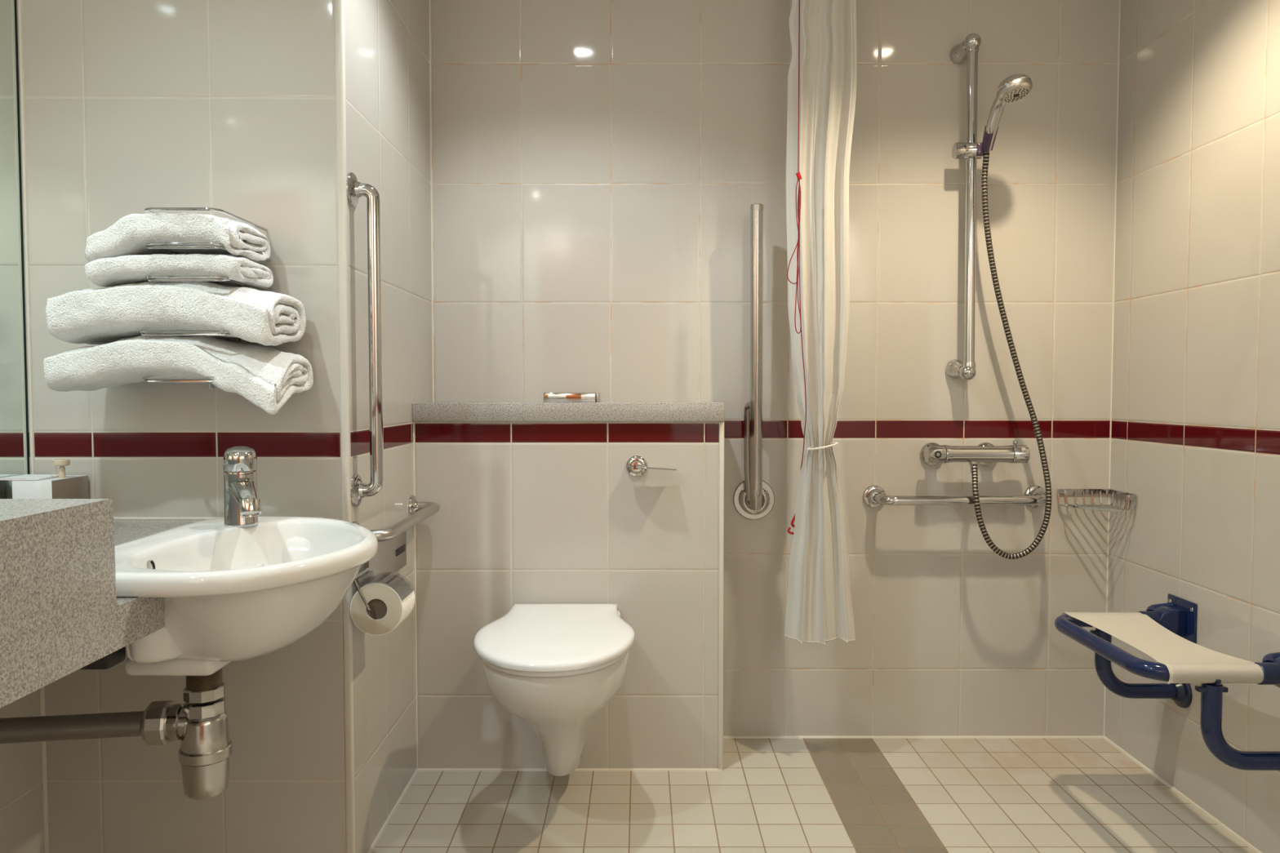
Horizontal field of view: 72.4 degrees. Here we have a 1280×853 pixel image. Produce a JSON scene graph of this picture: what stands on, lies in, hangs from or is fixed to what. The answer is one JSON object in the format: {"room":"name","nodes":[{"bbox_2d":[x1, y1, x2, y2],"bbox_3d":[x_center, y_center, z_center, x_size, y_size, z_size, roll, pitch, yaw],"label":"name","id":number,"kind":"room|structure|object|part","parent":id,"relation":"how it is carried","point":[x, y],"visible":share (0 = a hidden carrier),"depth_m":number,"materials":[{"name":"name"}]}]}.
{"room":"accessible bathroom","nodes":[
{"label":"accessible bathroom","id":0,"kind":"room"},
{"bbox_2d":[0,688,44,852],"bbox_3d":[-1.299,-0.122,0.314,0.164,2.210,2.879,0,2,0],"label":"wall","id":1,"kind":"structure","parent":0,"point":[21,782],"depth_m":1.72,"materials":[{"name":"tile"}]},
{"bbox_2d":[0,0,29,498],"bbox_3d":[-1.232,-0.489,0.499,0.005,1.452,2.478,0,2,0],"label":"wall mirror","id":2,"kind":"object","parent":1,"relation":"attached to","point":[14,420],"visible":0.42,"depth_m":1.71,"materials":[{"name":"clear glass"}]},
{"bbox_2d":[0,498,322,708],"bbox_3d":[-0.923,0.227,0.580,0.588,0.244,2.382,0,2,0],"label":"countertop","id":3,"kind":"structure","parent":1,"relation":"attached to","point":[61,614],"depth_m":0.96,"materials":[{"name":"grey stone"}]},
{"bbox_2d":[12,458,88,498],"bbox_3d":[-1.145,0.127,1.703,0.078,0.127,0.110,0,2,0],"label":"tissue box","id":4,"kind":"object","parent":3,"relation":"on","point":[62,486],"visible":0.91,"depth_m":1.67,"materials":[{"name":"beige paint"}]},
{"bbox_2d":[0,474,66,479],"bbox_3d":[-1.178,0.098,1.695,0.093,0.002,0.096,0,2,0],"label":"leaflet","id":5,"kind":"object","parent":4,"relation":"on","point":[24,477],"visible":1,"depth_m":1.69,"materials":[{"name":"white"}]},
{"bbox_3d":[-1.119,0.082,1.694,0.027,0.036,0.027,0,2,0],"label":"knob","id":6,"kind":"part","parent":4,"relation":"part of","materials":[{"name":"beige plastic"}]},
{"bbox_2d":[114,516,377,675],"bbox_3d":[-0.602,0.267,1.361,0.386,0.183,0.531,0,2,0],"label":"washbasin","id":7,"kind":"object","parent":3,"relation":"in","point":[230,594],"visible":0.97,"depth_m":1.23,"materials":[{"name":"white ceramic"}]},
{"bbox_2d":[0,668,232,799],"bbox_3d":[-0.925,0.468,1.313,0.583,0.216,0.075,0,2,-10],"label":"trap","id":8,"kind":"object","parent":7,"relation":"attached to","point":[201,723],"visible":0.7,"depth_m":1.33,"materials":[{"name":"silver metal"}]},
{"bbox_2d":[178,740,232,799],"bbox_3d":[-0.675,0.535,1.362,0.075,0.078,0.075,0,2,0],"label":"cup","id":9,"kind":"object","parent":8,"relation":"on","point":[205,769],"depth_m":1.33,"materials":[{"name":"silver metal"}]},
{"bbox_2d":[222,446,262,527],"bbox_3d":[-0.661,0.103,1.475,0.055,0.135,0.141,-2,3,-39],"label":"mixer tap","id":10,"kind":"object","parent":7,"relation":"on","point":[242,504],"visible":1,"depth_m":1.48,"materials":[{"name":"silver metal"}]},
{"bbox_3d":[-0.664,0.113,1.463,0.045,0.063,0.106,-1,3,-28],"label":"spout","id":11,"kind":"part","parent":10,"relation":"part of","materials":[{"name":"silver metal"}]},
{"bbox_2d":[16,0,432,852],"bbox_3d":[-0.984,-0.197,2.188,0.795,2.210,0.871,0,2,0],"label":"wall","id":12,"kind":"structure","parent":0,"point":[132,106],"depth_m":1.76,"materials":[{"name":"tile"}]},
{"bbox_2d":[17,0,35,474],"bbox_3d":[-1.223,-0.549,1.738,0.009,1.470,0.009,0,2,0],"label":"trim","id":13,"kind":"structure","parent":12,"relation":"attached to","point":[20,13],"depth_m":1.74,"materials":[{"name":"white plastic"}]},
{"bbox_2d":[40,686,48,852],"bbox_3d":[-1.217,0.575,1.783,0.009,0.700,0.009,1,2,22],"label":"trim","id":14,"kind":"structure","parent":12,"relation":"attached to","point":[42,690],"depth_m":1.79,"materials":[{"name":"white plastic"}]},
{"bbox_2d":[138,207,271,389],"bbox_3d":[-0.811,-0.230,1.647,0.169,0.319,0.206,0,2,0],"label":"towel rack","id":15,"kind":"object","parent":12,"relation":"attached to","point":[150,277],"visible":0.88,"depth_m":1.55,"materials":[{"name":"silver metal"}]},
{"bbox_2d":[45,281,306,346],"bbox_3d":[-0.858,-0.209,1.639,0.402,0.122,0.190,0,2,0],"label":"bath towel","id":16,"kind":"object","parent":15,"relation":"on","point":[99,316],"visible":0.96,"depth_m":1.55,"materials":[{"name":"white fabric"}]},
{"bbox_2d":[84,213,270,262],"bbox_3d":[-0.853,-0.342,1.634,0.265,0.098,0.180,0,2,0],"label":"hand towel","id":17,"kind":"object","parent":15,"relation":"on","point":[128,236],"visible":0.9,"depth_m":1.55,"materials":[{"name":"white fabric"}]},
{"bbox_2d":[43,335,313,414],"bbox_3d":[-0.856,-0.098,1.644,0.428,0.146,0.190,0,2,0],"label":"bath towel","id":18,"kind":"object","parent":15,"relation":"on","point":[266,376],"visible":0.97,"depth_m":1.56,"materials":[{"name":"white fabric"}]},
{"bbox_2d":[142,376,214,382],"bbox_3d":[-0.816,-0.087,1.651,0.151,0.011,0.202,0,2,0],"label":"wire shelf","id":19,"kind":"object","parent":15,"relation":"attached to","point":[147,379],"depth_m":1.55,"materials":[{"name":"silver metal"}]},
{"bbox_2d":[84,253,273,287],"bbox_3d":[-0.851,-0.286,1.637,0.276,0.063,0.179,0,2,0],"label":"hand towel","id":20,"kind":"object","parent":15,"relation":"on","point":[111,272],"visible":0.83,"depth_m":1.55,"materials":[{"name":"white fabric"}]},
{"bbox_2d":[138,329,231,337],"bbox_3d":[-0.811,-0.170,1.648,0.169,0.011,0.202,0,2,0],"label":"wire shelf","id":21,"kind":"object","parent":15,"relation":"attached to","point":[144,332],"depth_m":1.55,"materials":[{"name":"silver metal"}]},
{"bbox_2d":[143,207,267,231],"bbox_3d":[-0.811,-0.387,1.639,0.141,0.005,0.202,0,2,0],"label":"wire shelf","id":22,"kind":"object","parent":15,"relation":"attached to","point":[148,210],"depth_m":1.54,"materials":[{"name":"silver metal"}]},
{"bbox_2d":[144,242,271,262],"bbox_3d":[-0.808,-0.324,1.641,0.148,0.011,0.202,0,2,0],"label":"wire shelf","id":23,"kind":"object","parent":15,"relation":"attached to","point":[148,245],"depth_m":1.54,"materials":[{"name":"silver metal"}]},
{"bbox_2d":[145,275,271,290],"bbox_3d":[-0.808,-0.266,1.644,0.148,0.011,0.202,0,2,0],"label":"wire shelf","id":24,"kind":"object","parent":15,"relation":"attached to","point":[150,277],"depth_m":1.55,"materials":[{"name":"silver metal"}]},
{"bbox_2d":[334,0,355,852],"bbox_3d":[-0.594,-0.180,1.757,0.018,2.210,0.016,0,2,0],"label":"trim","id":25,"kind":"structure","parent":12,"relation":"attached to","point":[340,11],"depth_m":1.75,"materials":[{"name":"silver metal"}]},
{"bbox_2d":[346,172,383,506],"bbox_3d":[-0.557,-0.175,1.789,0.058,0.681,0.068,0,2,0],"label":"grab rail","id":26,"kind":"object","parent":12,"relation":"attached to","point":[356,189],"visible":1,"depth_m":1.78,"materials":[{"name":"silver metal"}]},
{"bbox_2d":[353,530,414,610],"bbox_3d":[-0.531,0.304,1.931,0.110,0.115,0.384,0,2,0],"label":"toilet roll holder","id":27,"kind":"object","parent":12,"relation":"attached to","point":[390,557],"visible":0.83,"depth_m":1.88,"materials":[{"name":"metal"}]},
{"bbox_3d":[-0.570,0.301,1.789,0.008,0.008,0.098,0,2,0],"label":"hinge rod","id":28,"kind":"part","parent":27,"relation":"part of","materials":[{"name":"silver metal"}]},
{"bbox_3d":[-0.554,0.333,1.792,0.037,0.067,0.104,0,2,0],"label":"support arm","id":29,"kind":"part","parent":27,"relation":"part of","materials":[{"name":"silver metal"}]},
{"bbox_2d":[350,582,414,635],"bbox_3d":[-0.530,0.366,1.808,0.107,0.107,0.095,0,2,0],"label":"toilet roll","id":30,"kind":"object","parent":27,"relation":"on","point":[389,611],"visible":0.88,"depth_m":1.76,"materials":[{"name":"paper"}]},
{"bbox_3d":[-0.576,0.293,1.978,0.020,0.097,0.290,0,2,0],"label":"plate","id":31,"kind":"part","parent":27,"relation":"part of","materials":[{"name":"metal"}]},
{"bbox_2d":[366,768,418,852],"bbox_3d":[-0.586,0.914,2.049,0.012,0.012,0.504,0,2,0],"label":"trim","id":32,"kind":"structure","parent":12,"relation":"attached to","point":[379,835],"depth_m":2.06,"materials":[{"name":"white plastic"}]},
{"bbox_2d":[351,494,439,542],"bbox_3d":[-0.547,0.215,2.017,0.078,0.060,0.515,0,2,0],"label":"grab rail","id":33,"kind":"object","parent":12,"relation":"attached to","point":[419,512],"visible":0.73,"depth_m":1.99,"materials":[{"name":"metal"}]},
{"bbox_2d":[413,422,417,768],"bbox_3d":[-0.586,0.446,2.282,0.006,0.917,0.006,0,2,0],"label":"trim","id":34,"kind":"structure","parent":12,"relation":"attached to","point":[413,422],"depth_m":2.28,"materials":[{"name":"white plastic"}]},
{"bbox_2d":[428,0,434,401],"bbox_3d":[-0.586,-0.683,2.454,0.006,1.260,0.006,0,2,0],"label":"trim","id":35,"kind":"structure","parent":12,"relation":"attached to","point":[428,0],"depth_m":2.45,"materials":[{"name":"white plastic"}]},
{"bbox_2d":[413,421,719,768],"bbox_3d":[-0.186,0.441,2.391,0.800,0.918,0.217,0,2,0],"label":"wall","id":36,"kind":"structure","parent":0,"point":[530,512],"depth_m":2.28,"materials":[{"name":"tile"}]},
{"bbox_2d":[473,604,635,776],"bbox_3d":[-0.193,0.655,2.030,0.364,0.388,0.520,0,2,0],"label":"toilet","id":37,"kind":"object","parent":36,"relation":"attached to","point":[553,667],"visible":1,"depth_m":1.89,"materials":[{"name":"white ceramic"}]},
{"bbox_3d":[-0.193,0.474,2.017,0.364,0.025,0.508,0,2,0],"label":"lid","id":38,"kind":"part","parent":37,"relation":"part of","materials":[{"name":"white plastic"}]},
{"bbox_3d":[-0.193,0.494,2.028,0.354,0.013,0.511,0,2,0],"label":"seat","id":39,"kind":"part","parent":37,"relation":"part of","materials":[{"name":"white plastic"}]},
{"bbox_2d":[412,401,724,421],"bbox_3d":[-0.184,-0.042,2.364,0.804,0.048,0.230,0,2,0],"label":"stone ledge","id":40,"kind":"object","parent":36,"relation":"on","point":[429,411],"visible":0.97,"depth_m":2.25,"materials":[{"name":"grey stone"}]},
{"bbox_2d":[543,392,599,402],"bbox_3d":[-0.183,-0.080,2.376,0.147,0.026,0.105,0,2,0],"label":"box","id":41,"kind":"object","parent":40,"relation":"on","point":[548,397],"visible":1,"depth_m":2.32,"materials":[{"name":"cardboard"}]},
{"bbox_3d":[-0.113,-0.079,2.376,0.007,0.026,0.095,0,2,0],"label":"plate","id":42,"kind":"part","parent":41,"relation":"part of","materials":[{"name":"metal"}]},
{"bbox_2d":[417,768,722,771],"bbox_3d":[-0.185,0.904,2.301,0.802,0.010,0.010,0,2,0],"label":"trim","id":43,"kind":"structure","parent":36,"relation":"attached to","point":[420,769],"depth_m":2.30,"materials":[{"name":"white plastic"}]},
{"bbox_2d":[626,455,676,476],"bbox_3d":[0.029,0.104,2.242,0.136,0.055,0.049,0,2,10],"label":"flush lever","id":44,"kind":"object","parent":36,"relation":"attached to","point":[636,465],"visible":1,"depth_m":2.26,"materials":[{"name":"silver metal"}]},
{"bbox_3d":[0.041,0.104,2.234,0.103,0.016,0.041,0,2,0],"label":"lever","id":45,"kind":"part","parent":44,"relation":"part of","materials":[{"name":"silver metal"}]},
{"bbox_2d":[717,421,724,769],"bbox_3d":[0.211,0.446,2.286,0.014,0.918,0.013,0,2,0],"label":"trim","id":46,"kind":"structure","parent":36,"relation":"attached to","point":[721,504],"depth_m":2.28,"materials":[{"name":"silver metal"}]},
{"bbox_2d":[430,0,1119,736],"bbox_3d":[0.450,-0.212,2.548,2.072,2.210,0.150,0,2,0],"label":"wall","id":47,"kind":"structure","parent":0,"point":[599,166],"depth_m":2.46,"materials":[{"name":"tile"}]},
{"bbox_2d":[733,203,774,519],"bbox_3d":[0.324,-0.166,2.416,0.118,0.867,0.118,0,2,0],"label":"grab rail","id":48,"kind":"object","parent":47,"relation":"attached to","point":[753,499],"visible":1,"depth_m":2.38,"materials":[{"name":"silver metal"}]},
{"bbox_3d":[0.324,0.206,2.485,0.118,0.118,0.009,0,2,0],"label":"wall plate","id":49,"kind":"part","parent":48,"relation":"part of","materials":[{"name":"silver metal"}]},
{"bbox_2d":[723,736,1102,738],"bbox_3d":[0.777,0.895,2.517,1.117,0.010,0.010,0,2,0],"label":"trim","id":50,"kind":"structure","parent":47,"relation":"attached to","point":[724,737],"depth_m":2.51,"materials":[{"name":"white plastic"}]},
{"bbox_2d":[862,484,1045,507],"bbox_3d":[0.895,0.201,2.443,0.522,0.065,0.094,0,2,0],"label":"grab rail","id":51,"kind":"object","parent":47,"relation":"attached to","point":[874,496],"visible":0.96,"depth_m":2.40,"materials":[{"name":"silver metal"}]},
{"bbox_2d":[946,32,998,380],"bbox_3d":[0.896,-0.597,2.385,0.090,0.942,0.152,-1,2,-17],"label":"riser rail","id":52,"kind":"object","parent":47,"relation":"attached to","point":[971,150],"visible":1,"depth_m":2.39,"materials":[{"name":"silver metal"}]},
{"bbox_2d":[985,73,1032,151],"bbox_3d":[0.942,-0.810,2.263,0.085,0.150,0.201,0,2,0],"label":"shower","id":53,"kind":"object","parent":52,"relation":"attached to","point":[1014,87],"visible":0.99,"depth_m":2.20,"materials":[{"name":"silver metal"}]},
{"bbox_3d":[0.933,-0.804,2.297,0.033,0.135,0.134,0,2,0],"label":"handle","id":54,"kind":"part","parent":53,"relation":"part of","materials":[{"name":"silver metal"}]},
{"bbox_2d":[920,440,1030,466],"bbox_3d":[0.931,0.075,2.438,0.276,0.077,0.094,0,2,0],"label":"shower mixer","id":55,"kind":"object","parent":47,"relation":"attached to","point":[931,454],"visible":1,"depth_m":2.40,"materials":[{"name":"silver metal"}]},
{"bbox_3d":[0.816,0.077,2.418,0.047,0.050,0.050,0,2,0],"label":"temperature knob","id":56,"kind":"part","parent":55,"relation":"part of","materials":[{"name":"silver metal"}]},
{"bbox_2d":[968,461,978,466],"bbox_3d":[0.923,0.103,2.420,0.025,0.016,0.025,0,2,0],"label":"outlet","id":57,"kind":"object","parent":55,"relation":"attached to","point":[971,463],"depth_m":2.41,"materials":[{"name":"silver metal"}]},
{"bbox_2d":[969,151,1052,559],"bbox_3d":[1.011,-0.193,2.375,0.208,1.109,0.064,0,2,7],"label":"shower hose","id":58,"kind":"object","parent":55,"relation":"attached to","point":[974,468],"visible":1,"depth_m":2.37,"materials":[{"name":"silver metal"}]},
{"bbox_3d":[1.047,0.077,2.418,0.043,0.050,0.050,0,2,0],"label":"flow knob","id":59,"kind":"part","parent":55,"relation":"part of","materials":[{"name":"silver metal"}]},
{"bbox_2d":[1102,0,1120,736],"bbox_3d":[1.336,-0.209,2.473,0.006,2.210,0.006,0,2,0],"label":"trim","id":60,"kind":"structure","parent":47,"relation":"attached to","point":[1119,0],"depth_m":2.47,"materials":[{"name":"white plastic"}]},
{"bbox_2d":[371,738,1255,852],"bbox_3d":[0.052,1.028,0.721,2.967,0.120,3.800,0,2,0],"label":"floor","id":61,"kind":"structure","parent":0,"point":[769,795],"depth_m":2.09,"materials":[{"name":"tile"}]},
{"bbox_2d":[1104,0,1279,852],"bbox_3d":[1.411,-0.137,0.675,0.150,2.210,3.600,0,2,0],"label":"wall","id":62,"kind":"structure","parent":0,"point":[1195,428],"depth_m":2.08,"materials":[{"name":"tile"}]},
{"bbox_2d":[1057,488,1136,512],"bbox_3d":[1.258,0.205,2.413,0.151,0.048,0.148,0,2,0],"label":"basket","id":63,"kind":"object","parent":62,"relation":"attached to","point":[1121,495],"visible":1,"depth_m":2.45,"materials":[{"name":"silver metal"}]},
{"bbox_2d":[1054,593,1279,770],"bbox_3d":[1.166,0.565,1.951,0.339,0.269,0.518,0,2,0],"label":"shower bench","id":64,"kind":"object","parent":62,"relation":"attached to","point":[1166,633],"visible":1,"depth_m":1.87,"materials":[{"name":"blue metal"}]},
{"bbox_3d":[1.332,0.485,2.152,0.007,0.125,0.110,0,2,0],"label":"mounting plate","id":65,"kind":"part","parent":64,"relation":"part of","materials":[{"name":"blue metal"}]},
{"bbox_2d":[1102,736,1262,852],"bbox_3d":[1.336,0.968,0.719,0.012,0.012,3.600,0,2,0],"label":"trim","id":66,"kind":"structure","parent":62,"relation":"attached to","point":[1231,832],"depth_m":2.13,"materials":[{"name":"white plastic"}]},
{"bbox_3d":[0.052,-1.291,0.628,2.967,0.100,3.800,0,2,0],"label":"ceiling","id":67,"kind":"structure","parent":0,"visible":0},
{"bbox_2d":[786,0,806,534],"bbox_3d":[0.413,-0.504,2.261,0.057,1.603,0.141,0,2,12],"label":"pull cord","id":68,"kind":"object","parent":67,"relation":"hanging from","point":[798,175],"visible":0.88,"depth_m":2.20,"materials":[{"name":"fabric"}]},
{"bbox_3d":[0.425,0.261,2.352,0.058,0.066,0.007,0,2,0],"label":"triangle handle","id":69,"kind":"part","parent":68,"relation":"part of","materials":[{"name":"red plastic"}]},
{"bbox_3d":[0.389,-0.429,2.202,0.037,0.388,0.002,0,2,0],"label":"looped cord","id":70,"kind":"part","parent":68,"relation":"part of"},
{"bbox_3d":[0.396,-0.966,2.180,0.005,0.672,0.003,0,2,0],"label":"cord","id":71,"kind":"part","parent":68,"relation":"part of","materials":[{"name":"red"}]},
{"bbox_3d":[0.423,-0.197,2.269,0.022,0.850,0.130,1,2,12],"label":"cord","id":72,"kind":"part","parent":68,"relation":"part of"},
{"bbox_3d":[0.479,-1.255,1.480,0.020,0.019,1.900,0,2,0],"label":"rail","id":73,"kind":"object","parent":67,"relation":"attached to","visible":0},
{"bbox_2d":[784,0,857,645],"bbox_3d":[0.473,-0.350,2.265,0.191,1.851,0.085,0,2,9],"label":"shower curtain","id":74,"kind":"object","parent":73,"relation":"hanging from","point":[819,608],"visible":0.98,"depth_m":2.28,"materials":[{"name":"white fabric"}]}
]}

